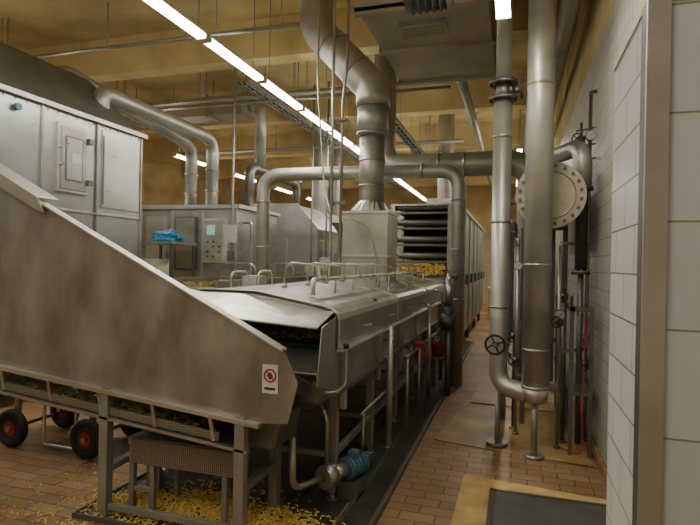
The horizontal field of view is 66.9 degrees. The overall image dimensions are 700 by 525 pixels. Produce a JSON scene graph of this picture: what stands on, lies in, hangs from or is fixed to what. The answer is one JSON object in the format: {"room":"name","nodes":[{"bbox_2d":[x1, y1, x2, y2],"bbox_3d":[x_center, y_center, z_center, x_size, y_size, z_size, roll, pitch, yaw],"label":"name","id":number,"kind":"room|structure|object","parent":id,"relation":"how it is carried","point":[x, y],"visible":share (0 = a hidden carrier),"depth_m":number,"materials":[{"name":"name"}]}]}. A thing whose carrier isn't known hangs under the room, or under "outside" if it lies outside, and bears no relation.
{"room":"factory floor","nodes":[
{"label":"factory floor","id":0,"kind":"room"},
{"bbox_2d":[142,162,243,205],"bbox_3d":[-9.487,-1.282,13.436,0.150,5.600,28.000,1,0,17],"label":"wall","id":1,"kind":"structure","parent":0,"point":[163,183],"depth_m":20.82,"materials":[{"name":"yellow paint"}]},
{"bbox_2d":[0,0,527,162],"bbox_3d":[-2.344,-4.021,11.228,14.700,0.150,28.000,1,0,17],"label":"ceiling","id":2,"kind":"structure","parent":0,"point":[32,23],"depth_m":9.28,"materials":[{"name":"beige concrete"}]},
{"bbox_2d":[143,0,206,39],"bbox_3d":[-1.897,-3.258,5.481,0.120,1.352,1.360,1,0,17],"label":"fluorescent light","id":3,"kind":"object","parent":2,"relation":"hanging from","point":[162,6],"visible":1,"depth_m":5.66,"materials":[{"name":"white paint"}]},
{"bbox_2d":[172,146,185,159],"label":"fluorescent light","id":4,"kind":"object","parent":2,"relation":"hanging from","point":[183,157],"depth_m":13.28,"materials":[{"name":"white paint"}]},
{"bbox_2d":[122,76,266,167],"bbox_3d":[-3.414,-2.990,11.607,3.470,1.947,0.560,1,0,17],"label":"vent duct","id":5,"kind":"object","parent":2,"relation":"hanging from","point":[258,112],"visible":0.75,"depth_m":11.16,"materials":[{"name":"grey metal"}]},
{"bbox_2d":[198,160,205,165],"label":"fluorescent light","id":6,"kind":"object","parent":2,"relation":"hanging from","point":[200,162],"depth_m":14.21,"materials":[{"name":"white paint"}]},
{"bbox_2d":[202,0,263,81],"bbox_3d":[-1.466,-3.250,6.865,0.120,1.352,1.360,1,0,17],"label":"fluorescent light","id":7,"kind":"object","parent":2,"relation":"hanging from","point":[211,42],"visible":0.95,"depth_m":6.74,"materials":[{"name":"white paint"}]},
{"bbox_2d":[7,0,463,154],"bbox_3d":[-1.899,-3.411,10.677,7.900,1.047,6.080,1,0,17],"label":"ceiling beams","id":8,"kind":"structure","parent":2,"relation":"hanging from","point":[294,24],"depth_m":9.88,"materials":[{"name":"grey metal"}]},
{"bbox_2d":[234,145,256,181],"bbox_3d":[-3.270,-3.284,16.539,0.120,1.352,1.360,1,0,17],"label":"fluorescent light","id":9,"kind":"object","parent":2,"relation":"hanging from","point":[236,174],"visible":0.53,"depth_m":16.12,"materials":[{"name":"white paint"}]},
{"bbox_2d":[259,0,302,109],"bbox_3d":[-1.034,-3.241,8.249,0.120,1.352,1.360,1,0,17],"label":"fluorescent light","id":10,"kind":"object","parent":2,"relation":"hanging from","point":[267,83],"visible":0.84,"depth_m":8.07,"materials":[{"name":"white paint"}]},
{"bbox_2d":[274,157,291,193],"bbox_3d":[-2.408,-3.268,19.308,0.120,1.352,1.360,1,0,17],"label":"fluorescent light","id":11,"kind":"object","parent":2,"relation":"hanging from","point":[275,187],"visible":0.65,"depth_m":19.17,"materials":[{"name":"white paint"}]},
{"bbox_2d":[21,0,574,82],"bbox_3d":[-3.434,-3.657,9.366,13.700,0.620,0.400,1,0,17],"label":"ceiling beam","id":12,"kind":"structure","parent":2,"relation":"attached to","point":[287,45],"depth_m":8.91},
{"bbox_2d":[305,181,310,199],"bbox_3d":[-1.546,-3.251,22.077,0.120,1.352,1.360,1,0,17],"label":"fluorescent light","id":13,"kind":"object","parent":2,"relation":"hanging from","point":[306,197],"visible":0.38,"depth_m":21.61,"materials":[{"name":"white paint"}]},
{"bbox_2d":[298,65,330,130],"bbox_3d":[-0.603,-3.233,9.634,0.120,1.352,1.360,1,0,17],"label":"fluorescent light","id":14,"kind":"object","parent":2,"relation":"hanging from","point":[308,113],"visible":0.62,"depth_m":9.50,"materials":[{"name":"white paint"}]},
{"bbox_2d":[237,66,404,190],"bbox_3d":[0.180,-3.476,15.833,0.290,0.837,13.700,1,0,17],"label":"cable tray","id":15,"kind":"object","parent":2,"relation":"hanging from","point":[252,88],"visible":0.62,"depth_m":11.36,"materials":[{"name":"grey metal"}]},
{"bbox_2d":[142,120,524,162],"bbox_3d":[-1.293,-3.615,16.240,13.700,0.620,0.400,1,0,17],"label":"ceiling beam","id":16,"kind":"structure","parent":2,"relation":"attached to","point":[159,151],"depth_m":16.16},
{"bbox_2d":[327,108,352,146],"bbox_3d":[-0.172,-3.225,11.018,0.120,1.352,1.360,1,0,17],"label":"fluorescent light","id":17,"kind":"object","parent":2,"relation":"hanging from","point":[337,134],"visible":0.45,"depth_m":11.18,"materials":[{"name":"white paint"}]},
{"bbox_2d":[134,73,555,133],"bbox_3d":[-2.364,-3.636,12.803,13.700,0.620,0.400,1,0,17],"label":"ceiling beam","id":18,"kind":"structure","parent":2,"relation":"attached to","point":[442,101],"depth_m":11.46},
{"bbox_2d":[317,0,376,282],"bbox_3d":[-0.029,-1.824,6.480,0.802,4.147,0.300,1,0,2],"label":"vertical conduit","id":19,"kind":"object","parent":2,"relation":"hanging from","point":[335,37],"visible":0.98,"depth_m":6.40,"materials":[{"name":"silver metal"}]},
{"bbox_2d":[182,149,522,178],"bbox_3d":[-0.223,-3.595,19.677,13.700,0.620,0.400,1,0,17],"label":"ceiling beam","id":20,"kind":"structure","parent":2,"relation":"attached to","point":[225,167],"depth_m":20.38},
{"bbox_2d":[349,142,359,154],"bbox_3d":[0.259,-3.217,12.402,0.120,1.352,1.360,1,0,17],"label":"fluorescent light","id":21,"kind":"object","parent":2,"relation":"hanging from","point":[355,148],"visible":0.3,"depth_m":11.96,"materials":[{"name":"white paint"}]},
{"bbox_2d":[228,176,516,190],"bbox_3d":[0.848,-3.574,23.114,13.700,0.620,0.400,1,0,17],"label":"ceiling beam","id":22,"kind":"structure","parent":2,"relation":"attached to","point":[469,180],"depth_m":22.95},
{"bbox_2d":[394,152,405,184],"bbox_3d":[1.552,-3.192,16.556,0.120,1.352,1.360,1,0,17],"label":"fluorescent light","id":23,"kind":"object","parent":2,"relation":"hanging from","point":[400,181],"visible":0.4,"depth_m":16.70,"materials":[{"name":"white paint"}]},
{"bbox_2d":[402,151,413,190],"bbox_3d":[1.983,-3.183,17.940,0.120,1.352,1.360,1,0,17],"label":"fluorescent light","id":24,"kind":"object","parent":2,"relation":"hanging from","point":[406,185],"visible":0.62,"depth_m":17.82,"materials":[{"name":"white paint"}]},
{"bbox_2d":[411,178,420,195],"bbox_3d":[2.414,-3.175,19.325,0.120,1.352,1.360,1,0,17],"label":"fluorescent light","id":25,"kind":"object","parent":2,"relation":"hanging from","point":[415,192],"visible":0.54,"depth_m":19.25,"materials":[{"name":"white paint"}]},
{"bbox_2d":[396,96,437,178],"bbox_3d":[2.565,-3.240,15.769,0.260,1.217,12.400,1,0,17],"label":"cable tray","id":26,"kind":"object","parent":2,"relation":"hanging from","point":[401,131],"visible":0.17,"depth_m":11.63,"materials":[{"name":"grey metal"}]},
{"bbox_2d":[418,185,425,200],"bbox_3d":[2.846,-3.167,20.709,0.120,1.352,1.360,1,0,17],"label":"fluorescent light","id":27,"kind":"object","parent":2,"relation":"hanging from","point":[422,197],"visible":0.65,"depth_m":20.44,"materials":[{"name":"white paint"}]},
{"bbox_2d":[354,0,496,85],"bbox_3d":[1.052,-3.206,6.374,1.380,1.342,2.260,1,0,17],"label":"ventilation unit","id":28,"kind":"object","parent":2,"relation":"attached to","point":[459,43],"visible":0.92,"depth_m":6.12,"materials":[{"name":"grey metal"}]},
{"bbox_2d":[495,0,510,19],"bbox_3d":[1.093,-2.951,3.762,0.120,1.852,1.360,1,0,17],"label":"fluorescent light","id":29,"kind":"object","parent":2,"relation":"hanging from","point":[503,12],"visible":1,"depth_m":4.25,"materials":[{"name":"white paint"}]},
{"bbox_2d":[457,0,580,190],"bbox_3d":[3.999,-3.197,13.280,1.580,1.247,19.300,1,0,17],"label":"pipe","id":30,"kind":"object","parent":2,"relation":"hanging from","point":[568,9],"visible":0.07,"depth_m":6.79,"materials":[{"name":"silver metal"}]},
{"bbox_2d":[517,109,522,151],"bbox_3d":[3.915,-3.146,12.206,0.120,1.352,1.360,1,0,17],"label":"fluorescent light","id":31,"kind":"object","parent":2,"relation":"hanging from","point":[519,147],"visible":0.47,"depth_m":11.63,"materials":[{"name":"white paint"}]},
{"bbox_2d":[0,304,606,524],"bbox_3d":[-2.454,1.713,11.228,14.700,0.120,28.000,1,0,17],"label":"floor","id":32,"kind":"structure","parent":0,"point":[427,492],"depth_m":4.31,"materials":[{"name":"tile"}]},
{"bbox_2d":[0,394,143,458],"bbox_3d":[-2.590,1.143,4.895,1.414,1.013,0.680,1,0,17],"label":"trolley","id":33,"kind":"object","parent":32,"relation":"on","point":[84,435],"visible":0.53,"depth_m":4.67,"materials":[{"name":"black rubber"}]},
{"bbox_2d":[0,42,147,258],"bbox_3d":[-4.529,-0.512,6.849,2.562,4.250,2.620,1,0,17],"label":"tall cabinet","id":34,"kind":"object","parent":32,"relation":"on","point":[55,134],"visible":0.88,"depth_m":6.56,"materials":[{"name":"silver metal"}]},
{"bbox_2d":[0,163,325,524],"bbox_3d":[-2.041,0.166,3.871,3.812,2.990,0.580,1,0,17],"label":"conveyor","id":35,"kind":"object","parent":32,"relation":"on","point":[78,309],"visible":0.88,"depth_m":3.45,"materials":[{"name":"silver metal"}]},
{"bbox_2d":[0,372,216,427],"bbox_3d":[-2.202,0.905,3.916,2.728,0.298,0.466,1,0,17],"label":"products","id":36,"kind":"object","parent":35,"relation":"on","point":[140,409],"visible":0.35,"depth_m":3.68},
{"bbox_2d":[262,364,277,393],"bbox_3d":[-0.471,0.686,3.119,0.100,0.170,0.010,1,0,17],"label":"prohibition sign","id":37,"kind":"object","parent":35,"relation":"attached to","point":[269,372],"visible":1,"depth_m":3.12,"materials":[{"name":"white paint"}]},
{"bbox_2d":[141,241,197,277],"bbox_3d":[-3.274,0.637,9.369,0.800,2.000,0.750,1,0,17],"label":"side table","id":38,"kind":"object","parent":32,"relation":"on","point":[165,266],"visible":0.33,"depth_m":9.11,"materials":[{"name":"silver metal"}]},
{"bbox_2d":[151,229,184,241],"bbox_3d":[-3.231,-0.480,9.336,0.638,0.235,0.454,1,0,17],"label":"plastic bag","id":39,"kind":"object","parent":38,"relation":"on","point":[171,234],"visible":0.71,"depth_m":9.18,"materials":[{"name":"blue plastic"}]},
{"bbox_2d":[0,459,347,524],"bbox_3d":[-1.240,1.648,3.661,3.074,0.063,1.088,1,0,17],"label":"products","id":40,"kind":"object","parent":32,"relation":"on","point":[181,507],"visible":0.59,"depth_m":3.56},
{"bbox_2d":[72,462,347,524],"bbox_3d":[-0.861,1.666,3.777,1.630,0.035,1.180,1,0,17],"label":"drip tray","id":41,"kind":"object","parent":32,"relation":"on","point":[315,494],"visible":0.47,"depth_m":3.78,"materials":[{"name":"metal"}]},
{"bbox_2d":[128,430,252,523],"bbox_3d":[-1.067,1.420,3.573,0.790,0.496,0.315,1,0,17],"label":"stand","id":42,"kind":"object","parent":41,"relation":"on","point":[156,450],"visible":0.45,"depth_m":3.46,"materials":[{"name":"metal"}]},
{"bbox_2d":[289,402,372,501],"bbox_3d":[-0.130,1.333,3.697,0.203,0.729,0.757,1,0,42],"label":"pump","id":43,"kind":"object","parent":41,"relation":"on","point":[348,474],"visible":0.98,"depth_m":3.71,"materials":[{"name":"blue paint"}]},
{"bbox_2d":[141,185,279,277],"bbox_3d":[-2.728,0.123,10.621,2.380,3.050,1.840,1,0,17],"label":"machine","id":44,"kind":"object","parent":32,"relation":"on","point":[204,225],"visible":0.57,"depth_m":9.84,"materials":[{"name":"silver metal"}]},
{"bbox_2d":[58,65,299,206],"bbox_3d":[-2.773,-1.949,10.291,1.384,1.792,6.217,1,0,17],"label":"ducts","id":45,"kind":"object","parent":44,"relation":"on","point":[175,129],"visible":0.79,"depth_m":10.04,"materials":[{"name":"silver metal"}]},
{"bbox_2d":[172,262,337,288],"bbox_3d":[-1.207,0.842,8.829,1.125,1.670,5.050,1,0,17],"label":"conveyor","id":46,"kind":"object","parent":32,"relation":"on","point":[277,278],"visible":0.26,"depth_m":7.61,"materials":[{"name":"silver metal"}]},
{"bbox_2d":[183,276,298,286],"bbox_3d":[-1.282,0.311,8.876,0.800,0.112,4.656,1,0,17],"label":"products","id":47,"kind":"object","parent":46,"relation":"on","point":[192,283],"visible":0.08,"depth_m":6.90},
{"bbox_2d":[225,67,329,275],"bbox_3d":[-0.815,-1.114,10.060,1.528,5.597,3.005,1,0,23],"label":"posts","id":48,"kind":"object","parent":32,"relation":"on","point":[230,230],"visible":0.38,"depth_m":9.00,"materials":[{"name":"silver metal"}]},
{"bbox_2d":[254,122,342,274],"bbox_3d":[-1.018,-1.118,14.788,2.280,5.597,5.380,1,0,17],"label":"machine housing","id":49,"kind":"object","parent":32,"relation":"on","point":[294,221],"visible":0.22,"depth_m":12.18,"materials":[{"name":"silver metal"}]},
{"bbox_2d":[332,222,342,274],"bbox_3d":[0.234,0.330,12.206,1.197,2.750,1.750,1,0,17],"label":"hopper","id":50,"kind":"object","parent":32,"relation":"on","point":[335,224],"visible":0.02,"depth_m":11.94,"materials":[{"name":"silver metal"}]},
{"bbox_2d":[233,338,473,524],"bbox_3d":[0.298,1.683,7.333,2.070,0.045,9.800,1,0,17],"label":"drainage channel","id":51,"kind":"structure","parent":32,"relation":"on","point":[390,464],"depth_m":5.08,"materials":[{"name":"metal"}]},
{"bbox_2d":[162,275,444,500],"bbox_3d":[-0.027,0.955,6.497,1.680,1.490,6.199,1,0,17],"label":"machine","id":52,"kind":"object","parent":51,"relation":"on","point":[360,318],"visible":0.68,"depth_m":4.16,"materials":[{"name":"silver metal"}]},
{"bbox_2d":[243,320,329,341],"bbox_3d":[-0.512,0.530,4.303,1.130,0.082,0.936,1,0,17],"label":"products","id":53,"kind":"object","parent":52,"relation":"on","point":[295,332],"visible":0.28,"depth_m":3.96},
{"bbox_2d":[230,270,410,290],"bbox_3d":[-0.039,0.209,5.647,0.564,0.240,3.017,1,0,43],"label":"handle","id":54,"kind":"object","parent":52,"relation":"on","point":[270,271],"visible":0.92,"depth_m":4.97,"materials":[{"name":"silver metal"}]},
{"bbox_2d":[323,343,348,394],"bbox_3d":[-0.087,0.698,3.495,0.086,0.300,0.255,1,0,24],"label":"pipe","id":55,"kind":"object","parent":52,"relation":"attached to","point":[345,346],"visible":1,"depth_m":3.58,"materials":[{"name":"silver metal"}]},
{"bbox_2d":[300,0,398,280],"bbox_3d":[-0.046,-1.830,7.462,1.434,4.137,0.660,1,0,17],"label":"exhaust stack","id":56,"kind":"object","parent":52,"relation":"on","point":[370,87],"visible":0.96,"depth_m":7.18,"materials":[{"name":"silver metal"}]},
{"bbox_2d":[282,262,424,294],"bbox_3d":[0.327,0.148,6.679,0.407,0.277,5.290,1,0,17],"label":"spray manifold","id":57,"kind":"object","parent":52,"relation":"on","point":[324,278],"visible":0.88,"depth_m":5.35,"materials":[{"name":"silver metal"}]},
{"bbox_2d":[358,290,443,450],"bbox_3d":[0.885,1.056,6.526,0.156,1.322,5.000,1,0,17],"label":"cooker side pipework","id":58,"kind":"object","parent":52,"relation":"attached to","point":[390,339],"visible":0.95,"depth_m":5.45,"materials":[{"name":"silver metal"}]},
{"bbox_2d":[411,339,426,406],"bbox_3d":[0.806,1.316,6.266,0.160,0.800,0.240,1,0,17],"label":"switch box","id":59,"kind":"object","parent":51,"relation":"on","point":[421,344],"visible":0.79,"depth_m":6.23,"materials":[{"name":"plastic"}]},
{"bbox_2d":[391,204,450,339],"bbox_3d":[1.367,0.331,9.905,1.130,2.790,1.070,1,0,17],"label":"inlet","id":60,"kind":"object","parent":51,"relation":"on","point":[425,229],"visible":0.46,"depth_m":9.65,"materials":[{"name":"silver metal"}]},
{"bbox_2d":[396,259,445,275],"bbox_3d":[1.268,0.092,9.535,0.916,0.300,0.322,1,0,17],"label":"products","id":61,"kind":"object","parent":60,"relation":"in","point":[436,267],"visible":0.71,"depth_m":9.48},
{"bbox_2d":[431,336,444,389],"bbox_3d":[1.180,1.356,7.166,0.200,0.717,0.200,1,0,17],"label":"switch box","id":62,"kind":"object","parent":51,"relation":"on","point":[437,348],"visible":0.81,"depth_m":7.11,"materials":[{"name":"plastic"}]},
{"bbox_2d":[255,163,466,386],"bbox_3d":[0.079,0.129,7.881,3.198,3.145,0.308,1,0,15],"label":"pipe","id":63,"kind":"object","parent":32,"relation":"on","point":[458,199],"visible":0.88,"depth_m":7.51,"materials":[{"name":"silver metal"}]},
{"bbox_2d":[390,114,484,336],"bbox_3d":[2.517,-1.050,13.598,1.520,5.597,6.590,1,0,17],"label":"machine","id":64,"kind":"object","parent":32,"relation":"on","point":[474,274],"visible":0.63,"depth_m":13.10,"materials":[{"name":"silver metal"}]},
{"bbox_2d":[440,272,458,395],"bbox_3d":[1.345,0.931,7.097,0.220,1.590,0.682,1,0,17],"label":"pump","id":65,"kind":"object","parent":32,"relation":"on","point":[448,321],"visible":0.99,"depth_m":6.84,"materials":[{"name":"paint"}]},
{"bbox_2d":[374,54,525,377],"bbox_3d":[1.641,-1.067,8.398,2.680,5.597,0.538,1,0,17],"label":"pipe","id":66,"kind":"object","parent":32,"relation":"on","point":[480,163],"visible":0.2,"depth_m":8.28,"materials":[{"name":"silver metal"}]},
{"bbox_2d":[487,286,489,318],"bbox_3d":[5.284,1.307,17.462,1.390,0.990,2.240,1,0,17],"label":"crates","id":67,"kind":"object","parent":32,"relation":"on","point":[488,288],"visible":0.12,"depth_m":16.60,"materials":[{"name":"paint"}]},
{"bbox_2d":[434,403,592,466],"bbox_3d":[1.649,1.722,5.499,1.380,0.020,1.700,1,0,17],"label":"slab","id":68,"kind":"object","parent":32,"relation":"on","point":[472,424],"visible":0.81,"depth_m":5.33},
{"bbox_2d":[500,199,568,425],"bbox_3d":[1.972,0.519,5.772,0.810,2.422,0.260,1,0,17],"label":"pipes","id":69,"kind":"object","parent":68,"relation":"on","point":[514,232],"visible":0.23,"depth_m":5.75,"materials":[{"name":"silver metal"}]},
{"bbox_2d":[554,140,593,443],"bbox_3d":[2.157,0.266,5.420,0.200,2.936,0.900,1,0,-8],"label":"pipe","id":70,"kind":"object","parent":68,"relation":"on","point":[579,151],"visible":0.57,"depth_m":5.05,"materials":[{"name":"metal"}]},
{"bbox_2d":[509,399,517,434],"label":"pipe","id":71,"kind":"object","parent":32,"relation":"on","point":[513,425],"depth_m":5.33,"materials":[{"name":"silver metal"}]},
{"bbox_2d":[470,377,559,412],"bbox_3d":[2.237,1.734,7.086,1.120,0.020,1.720,1,0,17],"label":"cardboard sheet","id":72,"kind":"object","parent":32,"relation":"on","point":[485,392],"visible":0.4,"depth_m":6.74,"materials":[{"name":"brown cardboard"}]},
{"bbox_2d":[508,237,522,380],"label":"pipe","id":73,"kind":"object","parent":32,"relation":"on","point":[515,359],"depth_m":5.33,"materials":[{"name":"silver metal"}]},
{"bbox_2d":[486,0,556,460],"bbox_3d":[1.558,-1.069,4.862,0.270,5.597,0.633,1,0,-38],"label":"pipes","id":74,"kind":"object","parent":32,"relation":"on","point":[533,388],"visible":1,"depth_m":4.67,"materials":[{"name":"silver metal"}]},
{"bbox_2d":[484,334,505,354],"bbox_3d":[1.332,0.746,4.860,0.190,0.191,0.164,1,0,17],"label":"valve","id":75,"kind":"object","parent":74,"relation":"attached to","point":[494,344],"visible":1,"depth_m":4.79,"materials":[{"name":"black metal"}]},
{"bbox_2d":[509,79,522,98],"bbox_3d":[1.559,-1.620,4.971,0.120,0.179,0.179,1,0,17],"label":"valve","id":76,"kind":"object","parent":74,"relation":"attached to","point":[516,89],"visible":0.97,"depth_m":4.94,"materials":[{"name":"silver metal"}]},
{"bbox_2d":[451,474,605,524],"bbox_3d":[1.105,1.716,3.133,1.070,0.012,2.060,1,0,17],"label":"cardboard sheet","id":77,"kind":"object","parent":32,"relation":"on","point":[471,507],"visible":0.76,"depth_m":3.89,"materials":[{"name":"beige cardboard"}]},
{"bbox_2d":[486,488,605,524],"bbox_3d":[1.190,1.702,3.034,0.830,0.018,1.720,1,0,17],"label":"mat","id":78,"kind":"object","parent":77,"relation":"on","point":[505,507],"visible":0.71,"depth_m":3.64,"materials":[{"name":"rubber"}]},
{"bbox_2d":[515,161,586,426],"bbox_3d":[2.258,0.321,6.260,0.618,2.829,2.900,1,0,17],"label":"shell-and-tube heat exchanger","id":79,"kind":"object","parent":32,"relation":"on","point":[569,187],"visible":0.5,"depth_m":4.96,"materials":[{"name":"silver metal"}]},
{"bbox_2d":[549,241,575,448],"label":"pipe","id":80,"kind":"object","parent":32,"relation":"on","point":[562,295],"depth_m":4.94,"materials":[{"name":"silver metal"}]},
{"bbox_2d":[554,296,594,457],"bbox_3d":[2.325,1.066,5.580,0.200,1.342,1.790,1,0,17],"label":"support frame","id":81,"kind":"object","parent":32,"relation":"on","point":[571,387],"visible":0.77,"depth_m":4.75,"materials":[{"name":"silver metal"}]},
{"bbox_2d":[581,396,586,440],"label":"pipe","id":82,"kind":"object","parent":32,"relation":"on","point":[584,410],"depth_m":5.19,"materials":[{"name":"silver metal"}]},
{"bbox_2d":[558,312,585,454],"bbox_3d":[2.010,1.076,4.796,0.059,1.275,0.320,1,0,-18],"label":"air hose","id":83,"kind":"object","parent":82,"relation":"attached to","point":[585,312],"visible":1,"depth_m":4.66,"materials":[{"name":"plastic"}]},
{"bbox_2d":[582,312,588,382],"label":"pipe","id":84,"kind":"object","parent":32,"relation":"on","point":[586,366],"depth_m":5.19,"materials":[{"name":"silver metal"}]},
{"bbox_2d":[254,185,516,303],"bbox_3d":[1.786,-1.066,24.666,14.700,5.600,0.150,1,0,17],"label":"wall","id":85,"kind":"structure","parent":0,"point":[479,198],"depth_m":23.53,"materials":[{"name":"paint"}]},
{"bbox_2d":[404,0,453,14],"bbox_3d":[0.743,-3.022,4.552,0.500,1.722,0.290,1,0,17],"label":"motor","id":86,"kind":"object","parent":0,"point":[412,7],"depth_m":4.52,"materials":[{"name":"grey metal"}]},
{"bbox_2d":[554,0,643,464],"bbox_3d":[4.661,-1.011,12.275,0.240,5.600,21.800,1,0,17],"label":"wall","id":87,"kind":"structure","parent":0,"point":[601,29],"depth_m":5.05,"materials":[{"name":"tile"}]},
{"bbox_2d":[553,351,606,488],"bbox_3d":[4.802,1.742,13.105,0.038,0.100,19.900,1,0,17],"label":"baseboard","id":88,"kind":"structure","parent":87,"relation":"attached to","point":[600,462],"depth_m":4.51,"materials":[{"name":"tile"}]},
{"bbox_2d":[571,90,596,152],"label":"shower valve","id":89,"kind":"object","parent":87,"relation":"on","point":[590,135],"depth_m":5.19,"materials":[{"name":"silver metal"}]},
{"bbox_2d":[587,191,590,269],"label":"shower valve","id":90,"kind":"object","parent":87,"relation":"on","point":[589,193],"depth_m":5.19,"materials":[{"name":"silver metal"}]},
{"bbox_2d":[606,0,699,524],"bbox_3d":[1.466,0.493,1.559,1.210,2.470,0.545,1,0,17],"label":"wall partition","id":91,"kind":"structure","parent":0,"point":[681,431],"depth_m":1.46,"materials":[{"name":"tile"}]},
{"bbox_2d":[632,0,671,524],"bbox_3d":[0.841,0.491,1.495,0.060,2.450,0.070,1,0,17],"label":"trim","id":92,"kind":"structure","parent":91,"relation":"attached to","point":[656,14],"depth_m":1.46,"materials":[{"name":"silver metal"}]}
]}

